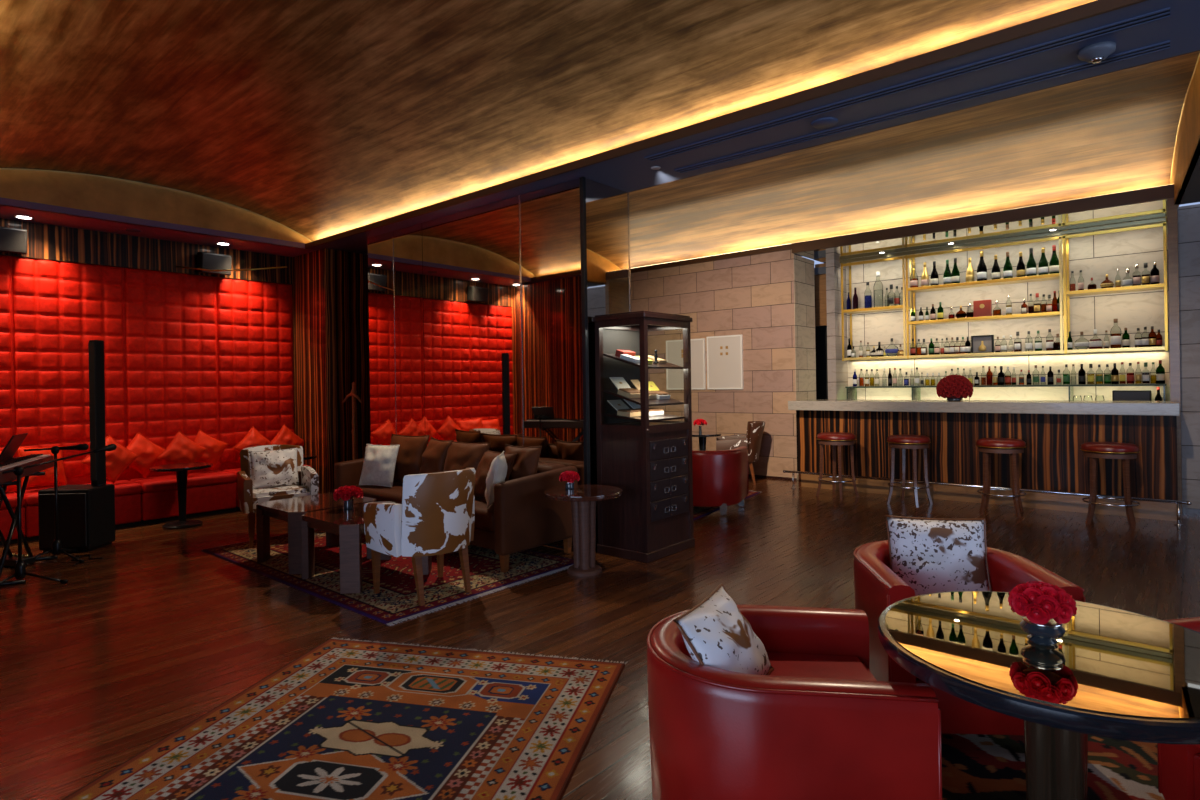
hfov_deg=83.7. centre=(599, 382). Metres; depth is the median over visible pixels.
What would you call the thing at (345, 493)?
bouquet
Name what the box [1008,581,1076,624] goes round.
bouquet
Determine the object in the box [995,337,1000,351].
bottle
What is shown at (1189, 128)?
ceiling
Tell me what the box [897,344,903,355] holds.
bottle
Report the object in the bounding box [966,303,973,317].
bottle
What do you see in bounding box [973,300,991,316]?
gift box
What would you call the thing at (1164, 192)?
trim
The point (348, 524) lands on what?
coffee table
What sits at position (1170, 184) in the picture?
trim
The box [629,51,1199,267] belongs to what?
vault
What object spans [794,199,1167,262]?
ceiling
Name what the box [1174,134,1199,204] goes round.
ceiling
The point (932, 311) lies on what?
bottle
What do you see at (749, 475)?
baseboard
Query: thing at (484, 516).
seat cushion
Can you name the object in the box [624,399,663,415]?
box
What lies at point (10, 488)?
throw pillow
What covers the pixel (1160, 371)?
bottle
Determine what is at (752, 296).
wall
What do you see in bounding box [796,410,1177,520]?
bar counter
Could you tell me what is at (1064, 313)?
shelving
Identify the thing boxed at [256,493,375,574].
coffee table
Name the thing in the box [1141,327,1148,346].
bottle
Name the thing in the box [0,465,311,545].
banquette
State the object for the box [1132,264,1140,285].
bottle
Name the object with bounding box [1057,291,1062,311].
bottle
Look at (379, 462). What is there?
cushion
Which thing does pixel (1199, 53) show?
trim
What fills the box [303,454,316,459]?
pedestal table
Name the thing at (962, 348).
bottle
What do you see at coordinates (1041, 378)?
bottle
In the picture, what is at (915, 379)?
bottle
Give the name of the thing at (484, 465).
throw pillow
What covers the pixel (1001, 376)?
bottle
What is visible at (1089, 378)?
bottle
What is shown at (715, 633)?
throw pillow
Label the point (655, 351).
figurine
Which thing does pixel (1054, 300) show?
bottle
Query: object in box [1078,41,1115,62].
smoke detector
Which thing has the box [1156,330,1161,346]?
bottle
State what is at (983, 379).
bottle
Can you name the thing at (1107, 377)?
bottle
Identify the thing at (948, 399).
shallow dish
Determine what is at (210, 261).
wall speaker
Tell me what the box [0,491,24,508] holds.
seat cushion
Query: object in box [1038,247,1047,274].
bottle
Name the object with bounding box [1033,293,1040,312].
bottle
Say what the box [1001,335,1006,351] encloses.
bottle
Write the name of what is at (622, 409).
box
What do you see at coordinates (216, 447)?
throw pillow
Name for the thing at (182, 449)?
throw pillow
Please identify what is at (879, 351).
bottle
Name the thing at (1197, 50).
trim
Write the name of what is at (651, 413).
tray
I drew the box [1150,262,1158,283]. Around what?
bottle
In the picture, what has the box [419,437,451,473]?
throw pillow
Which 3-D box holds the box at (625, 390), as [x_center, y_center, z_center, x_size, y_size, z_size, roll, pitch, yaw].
[0.211,0.035,5.349,0.211,0.168,0.170,-1,0,40]
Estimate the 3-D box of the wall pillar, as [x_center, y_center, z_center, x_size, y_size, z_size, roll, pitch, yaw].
[3.476,-0.229,9.776,0.120,3.070,0.500,-1,0,40]
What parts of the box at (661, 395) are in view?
lid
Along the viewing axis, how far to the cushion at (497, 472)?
4.91 m
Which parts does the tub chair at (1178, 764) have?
rail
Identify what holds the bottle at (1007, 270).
on the shelving at (1064, 313)
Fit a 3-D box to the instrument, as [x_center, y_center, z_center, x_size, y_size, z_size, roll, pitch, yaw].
[-4.461,0.554,5.010,0.300,0.300,1.240,-1,0,-26]
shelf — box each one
[603,354,682,368]
[604,389,683,405]
[604,413,684,421]
[845,384,1166,400]
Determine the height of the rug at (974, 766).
0.010 m
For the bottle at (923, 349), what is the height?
0.230 m
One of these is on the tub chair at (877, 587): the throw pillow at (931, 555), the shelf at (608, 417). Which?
the throw pillow at (931, 555)
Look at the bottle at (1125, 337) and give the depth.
7.65 m
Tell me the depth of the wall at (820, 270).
9.79 m
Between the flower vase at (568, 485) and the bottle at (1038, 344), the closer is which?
the flower vase at (568, 485)
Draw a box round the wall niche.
[846,223,1180,400]
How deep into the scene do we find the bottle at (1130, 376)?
7.56 m
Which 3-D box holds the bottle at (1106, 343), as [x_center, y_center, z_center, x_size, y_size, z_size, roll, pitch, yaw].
[5.886,-0.502,7.787,0.048,0.220,0.048,-1,0,40]
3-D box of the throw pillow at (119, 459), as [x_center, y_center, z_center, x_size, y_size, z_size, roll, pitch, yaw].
[-4.863,0.756,6.664,0.178,0.491,0.496,-1,0,45]
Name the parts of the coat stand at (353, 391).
hanger arm, turned post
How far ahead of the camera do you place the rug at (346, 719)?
2.61 m
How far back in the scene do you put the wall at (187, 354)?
7.16 m
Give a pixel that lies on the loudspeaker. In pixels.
(95, 347)
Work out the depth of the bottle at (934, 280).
8.94 m
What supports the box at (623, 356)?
in the display cabinet
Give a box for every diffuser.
[644,7,1169,160]
[674,40,1169,172]
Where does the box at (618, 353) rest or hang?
in the display cabinet
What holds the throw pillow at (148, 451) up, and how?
on the banquette
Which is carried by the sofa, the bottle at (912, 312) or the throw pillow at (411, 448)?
the throw pillow at (411, 448)
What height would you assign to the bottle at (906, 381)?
0.190 m
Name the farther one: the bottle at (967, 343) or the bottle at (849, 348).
the bottle at (849, 348)
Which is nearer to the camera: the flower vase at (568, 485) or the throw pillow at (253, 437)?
the flower vase at (568, 485)
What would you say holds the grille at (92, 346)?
attached to the loudspeaker
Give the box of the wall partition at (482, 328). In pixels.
[368,177,630,550]
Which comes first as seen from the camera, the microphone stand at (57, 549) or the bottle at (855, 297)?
the microphone stand at (57, 549)
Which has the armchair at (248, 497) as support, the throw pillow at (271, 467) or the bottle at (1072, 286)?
the throw pillow at (271, 467)
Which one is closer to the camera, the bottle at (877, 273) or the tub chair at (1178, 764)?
the tub chair at (1178, 764)
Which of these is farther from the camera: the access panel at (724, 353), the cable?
the access panel at (724, 353)
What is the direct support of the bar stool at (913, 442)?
on the floor
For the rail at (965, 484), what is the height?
0.225 m
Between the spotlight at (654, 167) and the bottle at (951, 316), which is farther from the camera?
the bottle at (951, 316)
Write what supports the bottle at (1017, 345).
on the shelving at (1064, 313)
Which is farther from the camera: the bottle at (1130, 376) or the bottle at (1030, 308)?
the bottle at (1030, 308)
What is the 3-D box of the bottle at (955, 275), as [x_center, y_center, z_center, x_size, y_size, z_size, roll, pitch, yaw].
[4.672,-1.463,8.806,0.102,0.360,0.102,-1,0,40]
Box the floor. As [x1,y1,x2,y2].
[0,476,1199,799]
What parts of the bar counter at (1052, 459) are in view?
panel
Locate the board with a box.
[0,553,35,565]
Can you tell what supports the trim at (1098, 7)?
attached to the ceiling beam
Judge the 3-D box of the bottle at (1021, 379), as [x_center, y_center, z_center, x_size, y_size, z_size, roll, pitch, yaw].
[5.202,-0.071,8.269,0.055,0.190,0.055,-1,0,40]
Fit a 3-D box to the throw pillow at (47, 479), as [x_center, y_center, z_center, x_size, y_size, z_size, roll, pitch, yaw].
[-5.303,0.795,6.377,0.195,0.428,0.444,-1,0,16]
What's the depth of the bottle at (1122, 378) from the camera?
7.62 m
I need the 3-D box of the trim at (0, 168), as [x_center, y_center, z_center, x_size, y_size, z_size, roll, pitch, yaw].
[-4.535,-1.797,6.657,0.012,0.385,3.606,-1,0,40]
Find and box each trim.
[0,168,311,241]
[305,0,1147,248]
[631,50,1199,191]
[631,184,1173,272]
[635,184,1170,267]
[1170,53,1199,183]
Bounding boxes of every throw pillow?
[0,451,16,491]
[17,446,66,487]
[80,434,139,483]
[126,432,164,477]
[157,431,207,474]
[194,429,228,470]
[233,426,272,452]
[248,448,298,488]
[271,424,303,445]
[390,434,429,482]
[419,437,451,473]
[443,441,490,471]
[474,450,516,497]
[505,444,541,480]
[673,583,773,674]
[885,515,991,595]
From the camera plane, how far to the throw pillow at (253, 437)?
7.78 m
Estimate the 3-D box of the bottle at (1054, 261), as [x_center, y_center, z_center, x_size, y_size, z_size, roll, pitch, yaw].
[5.496,-1.481,8.105,0.105,0.370,0.105,-1,0,40]
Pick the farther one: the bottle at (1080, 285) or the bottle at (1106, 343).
the bottle at (1080, 285)
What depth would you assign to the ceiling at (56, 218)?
6.82 m
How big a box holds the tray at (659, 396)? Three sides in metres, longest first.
0.150 x 0.110 x 0.035 m
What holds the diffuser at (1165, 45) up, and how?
attached to the ceiling beam
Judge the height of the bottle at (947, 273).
0.350 m
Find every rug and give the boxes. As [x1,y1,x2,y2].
[62,637,627,799]
[202,529,573,625]
[693,491,760,519]
[941,733,1164,799]
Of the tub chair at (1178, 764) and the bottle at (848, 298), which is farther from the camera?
the bottle at (848, 298)
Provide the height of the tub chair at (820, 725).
0.580 m
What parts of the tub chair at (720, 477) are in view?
leg, leg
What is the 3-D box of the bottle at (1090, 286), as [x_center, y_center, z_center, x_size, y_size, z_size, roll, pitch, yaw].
[5.779,-1.159,7.870,0.086,0.160,0.063,-1,0,40]
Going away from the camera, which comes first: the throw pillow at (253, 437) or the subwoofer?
the subwoofer
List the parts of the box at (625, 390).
lid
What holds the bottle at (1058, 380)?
on the glass shelf at (851, 390)
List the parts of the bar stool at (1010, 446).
leg, leg, stud trim, seat, leg, leg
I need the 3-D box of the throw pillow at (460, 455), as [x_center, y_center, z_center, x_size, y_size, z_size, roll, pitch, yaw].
[-1.149,0.713,5.654,0.488,0.432,0.217,-1,0,34]
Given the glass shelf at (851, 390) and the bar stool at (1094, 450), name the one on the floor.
the bar stool at (1094, 450)
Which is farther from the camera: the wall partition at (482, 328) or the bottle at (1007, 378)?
the bottle at (1007, 378)
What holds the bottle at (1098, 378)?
on the glass shelf at (851, 390)
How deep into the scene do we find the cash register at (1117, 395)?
7.46 m
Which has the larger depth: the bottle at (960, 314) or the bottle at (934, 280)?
the bottle at (934, 280)
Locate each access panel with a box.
[666,338,705,389]
[706,334,743,388]
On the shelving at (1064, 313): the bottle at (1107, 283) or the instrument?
the bottle at (1107, 283)
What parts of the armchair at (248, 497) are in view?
armrest, leg, backrest, seat, armrest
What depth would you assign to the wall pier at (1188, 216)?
6.53 m
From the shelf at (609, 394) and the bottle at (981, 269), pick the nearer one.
the shelf at (609, 394)
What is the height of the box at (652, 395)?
0.158 m
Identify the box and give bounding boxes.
[607,400,640,416]
[609,377,639,397]
[615,350,635,356]
[620,354,639,362]
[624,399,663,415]
[630,380,656,398]
[648,355,666,362]
[648,381,669,399]
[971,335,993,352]
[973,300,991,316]
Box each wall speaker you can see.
[0,226,26,253]
[197,252,231,275]
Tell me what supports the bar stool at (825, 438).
on the floor
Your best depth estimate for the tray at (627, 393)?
5.27 m
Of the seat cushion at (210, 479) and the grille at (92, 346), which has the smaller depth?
the grille at (92, 346)
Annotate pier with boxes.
[292,248,370,493]
[1178,204,1199,511]
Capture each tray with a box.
[617,390,639,397]
[617,411,640,416]
[649,394,656,398]
[649,411,663,415]
[656,394,669,399]
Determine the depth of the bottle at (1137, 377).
7.53 m
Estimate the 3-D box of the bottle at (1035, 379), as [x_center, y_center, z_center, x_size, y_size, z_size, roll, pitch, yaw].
[5.316,-0.098,8.171,0.070,0.240,0.069,-1,0,40]
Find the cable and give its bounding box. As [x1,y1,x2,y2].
[72,555,102,565]
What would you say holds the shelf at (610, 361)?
attached to the display cabinet
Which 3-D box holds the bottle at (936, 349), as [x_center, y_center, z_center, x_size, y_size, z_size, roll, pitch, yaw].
[4.506,-0.486,8.961,0.067,0.230,0.066,-1,0,40]
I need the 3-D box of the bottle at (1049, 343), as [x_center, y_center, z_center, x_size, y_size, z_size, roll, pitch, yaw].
[5.467,-0.521,8.143,0.078,0.270,0.078,-1,0,40]
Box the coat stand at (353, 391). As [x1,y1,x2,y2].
[343,382,361,459]
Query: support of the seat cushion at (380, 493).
on the sofa
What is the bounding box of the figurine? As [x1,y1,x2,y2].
[654,350,658,362]
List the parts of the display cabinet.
panel, cornice, drawer, drawer, drawer, drawer, drawer, drawer, drawer, drawer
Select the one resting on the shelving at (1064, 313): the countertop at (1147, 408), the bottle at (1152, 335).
the bottle at (1152, 335)
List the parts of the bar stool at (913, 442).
leg, leg, seat, stud trim, leg, leg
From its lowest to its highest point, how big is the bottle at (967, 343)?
0.230 m
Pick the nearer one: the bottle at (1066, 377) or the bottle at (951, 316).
the bottle at (1066, 377)
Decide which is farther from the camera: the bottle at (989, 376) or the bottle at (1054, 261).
the bottle at (989, 376)
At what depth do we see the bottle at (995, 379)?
8.43 m
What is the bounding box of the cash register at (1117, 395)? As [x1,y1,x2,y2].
[1112,390,1150,400]
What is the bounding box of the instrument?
[0,433,53,484]
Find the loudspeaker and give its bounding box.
[88,340,105,485]
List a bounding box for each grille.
[38,493,86,547]
[88,342,96,480]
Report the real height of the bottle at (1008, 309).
0.270 m
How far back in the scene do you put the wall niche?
8.49 m
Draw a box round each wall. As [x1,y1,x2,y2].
[0,218,293,506]
[631,249,796,477]
[794,255,815,479]
[814,267,825,274]
[814,275,827,399]
[1167,198,1181,514]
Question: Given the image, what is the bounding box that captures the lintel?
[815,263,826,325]
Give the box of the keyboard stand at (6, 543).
[0,471,57,585]
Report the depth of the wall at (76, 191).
6.61 m
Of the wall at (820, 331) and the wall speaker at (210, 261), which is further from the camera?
the wall at (820, 331)
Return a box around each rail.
[176,266,286,270]
[783,470,1191,525]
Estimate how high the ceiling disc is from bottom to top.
0.012 m
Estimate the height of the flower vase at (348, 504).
0.077 m
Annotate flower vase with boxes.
[343,498,353,509]
[565,482,574,488]
[1020,616,1064,645]
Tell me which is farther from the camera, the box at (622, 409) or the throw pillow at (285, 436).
the throw pillow at (285, 436)
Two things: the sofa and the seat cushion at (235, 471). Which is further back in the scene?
the seat cushion at (235, 471)
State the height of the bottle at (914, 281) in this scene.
0.360 m
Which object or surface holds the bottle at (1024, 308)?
on the shelving at (1064, 313)
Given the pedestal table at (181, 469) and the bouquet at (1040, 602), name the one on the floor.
the pedestal table at (181, 469)
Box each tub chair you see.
[647,605,941,799]
[692,446,747,514]
[854,540,1084,734]
[1157,617,1199,799]
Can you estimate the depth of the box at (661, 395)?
5.49 m
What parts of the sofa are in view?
armrest, frame, leg, armrest, backrest, leg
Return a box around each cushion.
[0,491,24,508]
[24,480,141,505]
[130,471,236,491]
[223,465,311,480]
[354,482,402,502]
[359,444,399,486]
[474,497,494,530]
[485,451,506,507]
[767,652,876,680]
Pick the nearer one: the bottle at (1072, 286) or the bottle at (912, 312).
the bottle at (1072, 286)
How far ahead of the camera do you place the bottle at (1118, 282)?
7.70 m
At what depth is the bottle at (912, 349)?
9.13 m
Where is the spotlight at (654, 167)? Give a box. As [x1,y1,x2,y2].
[651,166,660,169]
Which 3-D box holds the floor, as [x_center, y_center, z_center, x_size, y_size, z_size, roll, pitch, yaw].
[0.170,1.407,3.878,13.200,0.100,14.500,-1,0,40]
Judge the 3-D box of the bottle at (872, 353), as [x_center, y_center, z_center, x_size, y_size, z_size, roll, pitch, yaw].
[3.882,-0.441,9.492,0.115,0.160,0.085,-1,0,40]
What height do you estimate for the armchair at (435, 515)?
0.817 m
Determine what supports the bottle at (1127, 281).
on the shelving at (1064, 313)
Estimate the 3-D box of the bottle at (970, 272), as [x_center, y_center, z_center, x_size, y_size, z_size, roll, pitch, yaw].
[4.802,-1.455,8.696,0.097,0.340,0.096,-1,0,40]
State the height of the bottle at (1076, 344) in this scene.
0.220 m
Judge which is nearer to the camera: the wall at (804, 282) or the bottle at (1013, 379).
the bottle at (1013, 379)
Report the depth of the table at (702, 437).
8.93 m
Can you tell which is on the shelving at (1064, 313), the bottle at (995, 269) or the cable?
the bottle at (995, 269)
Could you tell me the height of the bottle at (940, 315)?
0.250 m
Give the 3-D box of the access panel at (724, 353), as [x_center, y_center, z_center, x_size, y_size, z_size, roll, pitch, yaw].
[1.813,-0.298,9.745,0.580,0.780,0.032,-1,0,40]
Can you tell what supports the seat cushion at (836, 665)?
on the tub chair at (820, 725)
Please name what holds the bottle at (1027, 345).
on the shelving at (1064, 313)
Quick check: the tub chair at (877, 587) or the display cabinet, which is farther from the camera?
the display cabinet
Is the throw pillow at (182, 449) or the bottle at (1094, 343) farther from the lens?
the bottle at (1094, 343)
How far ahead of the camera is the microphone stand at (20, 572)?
4.69 m
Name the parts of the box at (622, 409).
lid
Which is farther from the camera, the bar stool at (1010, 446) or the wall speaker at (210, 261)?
the wall speaker at (210, 261)
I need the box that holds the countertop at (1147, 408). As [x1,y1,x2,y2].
[788,399,1179,415]
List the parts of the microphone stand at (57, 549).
leg, leg, leg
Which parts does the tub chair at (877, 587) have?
rail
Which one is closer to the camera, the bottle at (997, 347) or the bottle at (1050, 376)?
the bottle at (1050, 376)
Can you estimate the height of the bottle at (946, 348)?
0.230 m
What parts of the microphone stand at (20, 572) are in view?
leg, leg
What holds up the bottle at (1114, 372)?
on the glass shelf at (851, 390)
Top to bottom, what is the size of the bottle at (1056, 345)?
0.210 m
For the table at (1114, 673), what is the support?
on the rug at (974, 766)
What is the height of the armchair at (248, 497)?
0.817 m
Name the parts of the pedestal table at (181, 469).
plate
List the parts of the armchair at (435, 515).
leg, armrest, leg, backrest, leg, leg, armrest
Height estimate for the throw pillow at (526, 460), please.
0.416 m
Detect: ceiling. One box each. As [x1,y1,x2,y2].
[0,0,1095,240]
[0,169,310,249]
[0,197,315,256]
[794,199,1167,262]
[1171,58,1199,206]
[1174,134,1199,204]
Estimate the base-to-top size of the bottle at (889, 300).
0.320 m
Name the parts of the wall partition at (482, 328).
pane, pane, pane, pane, edge trim, pane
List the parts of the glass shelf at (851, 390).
support panel, support panel, glass pane, support panel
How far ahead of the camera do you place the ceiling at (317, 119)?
4.27 m
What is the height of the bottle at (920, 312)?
0.200 m
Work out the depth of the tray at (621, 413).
5.26 m
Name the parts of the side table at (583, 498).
plate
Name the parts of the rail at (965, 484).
rail, post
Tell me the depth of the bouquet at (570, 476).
4.88 m
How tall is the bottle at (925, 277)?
0.350 m
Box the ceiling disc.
[811,117,837,127]
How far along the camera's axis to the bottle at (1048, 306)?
8.12 m
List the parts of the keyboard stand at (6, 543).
leg, leg, leg, leg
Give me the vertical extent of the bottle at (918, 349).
0.230 m
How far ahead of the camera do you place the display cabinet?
5.27 m
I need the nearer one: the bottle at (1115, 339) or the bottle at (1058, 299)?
the bottle at (1115, 339)
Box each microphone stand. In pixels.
[0,444,116,583]
[9,444,88,567]
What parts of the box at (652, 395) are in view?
lid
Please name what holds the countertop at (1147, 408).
on the bar counter at (1052, 459)
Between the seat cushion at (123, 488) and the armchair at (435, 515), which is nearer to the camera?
the armchair at (435, 515)
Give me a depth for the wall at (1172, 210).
6.50 m
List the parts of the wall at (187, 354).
tufted panel, tufted panel, tufted panel, tufted panel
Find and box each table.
[149,462,212,529]
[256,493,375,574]
[301,501,431,593]
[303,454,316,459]
[544,485,622,576]
[692,432,720,450]
[878,591,1199,799]
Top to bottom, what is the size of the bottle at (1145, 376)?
0.240 m
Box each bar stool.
[816,432,858,499]
[886,435,932,507]
[976,438,1026,516]
[1081,442,1139,528]
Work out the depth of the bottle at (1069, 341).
8.00 m
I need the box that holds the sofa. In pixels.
[334,458,577,572]
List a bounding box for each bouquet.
[333,485,362,500]
[559,471,579,482]
[693,419,706,425]
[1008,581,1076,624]
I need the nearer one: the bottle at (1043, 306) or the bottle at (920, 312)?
the bottle at (1043, 306)
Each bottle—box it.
[847,292,850,309]
[847,338,851,357]
[853,287,857,308]
[853,370,856,385]
[859,369,863,385]
[864,282,871,307]
[870,346,875,356]
[873,272,882,306]
[875,342,883,356]
[885,338,898,355]
[887,284,892,305]
[888,368,891,385]
[894,286,899,305]
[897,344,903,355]
[904,372,908,385]
[910,263,917,287]
[910,339,915,355]
[911,308,914,320]
[914,367,919,385]
[916,339,920,354]
[919,307,922,320]
[921,262,928,286]
[921,339,926,354]
[925,307,928,319]
[929,338,933,354]
[930,261,938,285]
[930,304,935,319]
[934,338,939,354]
[937,302,943,319]
[943,260,950,283]
[944,338,949,353]
[948,306,954,318]
[950,337,953,353]
[951,258,959,283]
[954,337,959,353]
[956,306,966,317]
[960,337,964,353]
[965,337,970,353]
[966,258,973,281]
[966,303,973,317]
[974,372,979,384]
[977,251,986,280]
[981,366,985,384]
[986,366,992,384]
[992,255,999,279]
[993,300,1000,315]
[993,366,997,384]
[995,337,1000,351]
[998,366,1004,384]
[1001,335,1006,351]
[1003,252,1012,278]
[1005,367,1010,384]
[1006,295,1011,314]
[1012,367,1015,384]
[1014,332,1021,351]
[1016,252,1025,276]
[1019,370,1023,384]
[1021,298,1027,313]
[1025,331,1032,350]
[1026,248,1036,275]
[1026,370,1031,384]
[1028,294,1032,312]
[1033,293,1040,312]
[1033,365,1038,381]
[1035,330,1041,350]
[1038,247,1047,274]
[1040,366,1045,384]
[1041,294,1046,312]
[1046,295,1051,311]
[1046,329,1053,350]
[1047,366,1053,384]
[1049,245,1058,273]
[1052,291,1056,311]
[1053,334,1063,349]
[1056,370,1061,384]
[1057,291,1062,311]
[1063,364,1069,384]
[1067,331,1072,349]
[1070,271,1075,290]
[1074,332,1088,348]
[1078,270,1083,289]
[1078,364,1085,383]
[1087,277,1096,289]
[1087,364,1094,383]
[1089,329,1102,348]
[1096,364,1102,383]
[1100,274,1113,287]
[1104,330,1108,347]
[1104,364,1110,383]
[1110,319,1121,347]
[1111,363,1118,383]
[1115,269,1120,286]
[1119,362,1125,383]
[1122,268,1132,286]
[1122,328,1129,347]
[1126,363,1133,383]
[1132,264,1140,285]
[1135,328,1141,346]
[1135,362,1141,383]
[1141,263,1149,284]
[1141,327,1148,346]
[1142,362,1149,383]
[1148,326,1155,346]
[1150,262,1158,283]
[1155,387,1161,400]
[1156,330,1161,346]
[1156,360,1164,383]
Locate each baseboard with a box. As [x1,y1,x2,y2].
[748,474,796,480]
[1183,508,1199,513]
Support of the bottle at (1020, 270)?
on the shelving at (1064, 313)
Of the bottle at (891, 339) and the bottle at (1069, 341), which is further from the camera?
the bottle at (891, 339)
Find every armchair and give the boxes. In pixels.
[237,445,318,547]
[364,467,475,605]
[716,421,764,484]
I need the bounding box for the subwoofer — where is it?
[38,484,114,552]
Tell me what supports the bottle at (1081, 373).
on the glass shelf at (851, 390)
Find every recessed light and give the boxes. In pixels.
[14,215,32,218]
[216,242,229,244]
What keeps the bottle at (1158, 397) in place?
on the countertop
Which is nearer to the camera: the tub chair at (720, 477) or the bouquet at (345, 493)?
the bouquet at (345, 493)
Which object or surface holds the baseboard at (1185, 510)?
attached to the wall at (1172, 210)
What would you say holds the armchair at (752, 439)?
on the floor
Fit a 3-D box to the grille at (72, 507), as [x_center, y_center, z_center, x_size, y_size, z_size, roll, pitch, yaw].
[-4.519,1.155,5.635,0.390,0.450,0.012,-1,0,-2]
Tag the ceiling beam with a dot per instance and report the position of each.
(630, 172)
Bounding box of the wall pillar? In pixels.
[826,259,847,399]
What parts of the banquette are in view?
panel, panel, panel, panel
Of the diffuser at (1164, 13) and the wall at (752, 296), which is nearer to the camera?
the diffuser at (1164, 13)
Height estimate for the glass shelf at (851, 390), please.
0.325 m
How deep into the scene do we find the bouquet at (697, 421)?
8.92 m
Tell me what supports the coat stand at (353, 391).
on the floor
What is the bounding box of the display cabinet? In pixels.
[592,311,694,562]
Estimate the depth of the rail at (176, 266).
7.47 m
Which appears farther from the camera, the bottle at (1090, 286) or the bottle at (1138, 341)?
the bottle at (1090, 286)
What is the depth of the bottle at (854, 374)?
9.57 m
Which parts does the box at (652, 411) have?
lid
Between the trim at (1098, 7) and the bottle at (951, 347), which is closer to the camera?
the trim at (1098, 7)
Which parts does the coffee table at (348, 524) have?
leg, leg, leg, leg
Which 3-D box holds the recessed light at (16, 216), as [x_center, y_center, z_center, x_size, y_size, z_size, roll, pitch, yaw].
[-5.397,-1.552,6.278,0.140,0.008,0.140,-1,0,40]
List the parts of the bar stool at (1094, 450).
leg, leg, stud trim, seat, leg, leg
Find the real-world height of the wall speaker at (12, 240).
0.245 m
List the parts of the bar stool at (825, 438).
leg, leg, seat, stud trim, leg, leg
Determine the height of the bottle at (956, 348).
0.230 m
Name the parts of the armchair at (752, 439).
armrest, armrest, leg, backrest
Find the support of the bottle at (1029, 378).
on the glass shelf at (851, 390)
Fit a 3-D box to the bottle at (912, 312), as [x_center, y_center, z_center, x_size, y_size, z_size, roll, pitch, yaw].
[4.275,-0.925,9.151,0.058,0.200,0.058,-1,0,40]
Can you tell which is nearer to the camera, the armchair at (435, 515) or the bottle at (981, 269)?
the armchair at (435, 515)
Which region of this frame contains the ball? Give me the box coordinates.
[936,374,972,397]
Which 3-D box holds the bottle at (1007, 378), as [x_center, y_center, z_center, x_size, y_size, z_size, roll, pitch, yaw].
[5.092,-0.090,8.363,0.067,0.230,0.066,-1,0,40]
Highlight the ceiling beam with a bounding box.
[304,0,1199,254]
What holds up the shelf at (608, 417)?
attached to the display cabinet
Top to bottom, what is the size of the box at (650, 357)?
0.073 m
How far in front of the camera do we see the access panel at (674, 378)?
10.20 m
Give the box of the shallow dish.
[947,398,962,400]
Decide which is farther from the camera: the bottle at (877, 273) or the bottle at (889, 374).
the bottle at (877, 273)
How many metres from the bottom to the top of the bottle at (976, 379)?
0.170 m
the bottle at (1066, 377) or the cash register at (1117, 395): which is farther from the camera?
the bottle at (1066, 377)
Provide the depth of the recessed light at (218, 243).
7.53 m
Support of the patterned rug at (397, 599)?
on the floor
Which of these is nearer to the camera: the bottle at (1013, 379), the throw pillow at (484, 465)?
the throw pillow at (484, 465)
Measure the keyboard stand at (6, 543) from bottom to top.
0.722 m
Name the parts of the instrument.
control panel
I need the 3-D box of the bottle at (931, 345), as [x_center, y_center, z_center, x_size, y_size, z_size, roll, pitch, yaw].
[4.454,-0.485,9.005,0.067,0.230,0.066,-1,0,40]
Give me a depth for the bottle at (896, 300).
9.27 m
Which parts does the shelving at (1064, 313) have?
post, post, post, post, post, post, rail, post, post, post, post, post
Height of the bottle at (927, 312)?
0.200 m
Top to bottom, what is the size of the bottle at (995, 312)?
0.220 m
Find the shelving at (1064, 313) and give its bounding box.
[840,217,1167,360]
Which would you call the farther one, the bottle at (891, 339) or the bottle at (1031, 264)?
the bottle at (891, 339)
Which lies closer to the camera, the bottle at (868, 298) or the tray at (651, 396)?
the tray at (651, 396)
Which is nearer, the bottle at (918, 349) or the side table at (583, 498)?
the side table at (583, 498)
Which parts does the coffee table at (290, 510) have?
leg, leg, leg, leg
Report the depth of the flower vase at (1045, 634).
1.72 m
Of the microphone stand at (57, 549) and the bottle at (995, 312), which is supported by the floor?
the microphone stand at (57, 549)

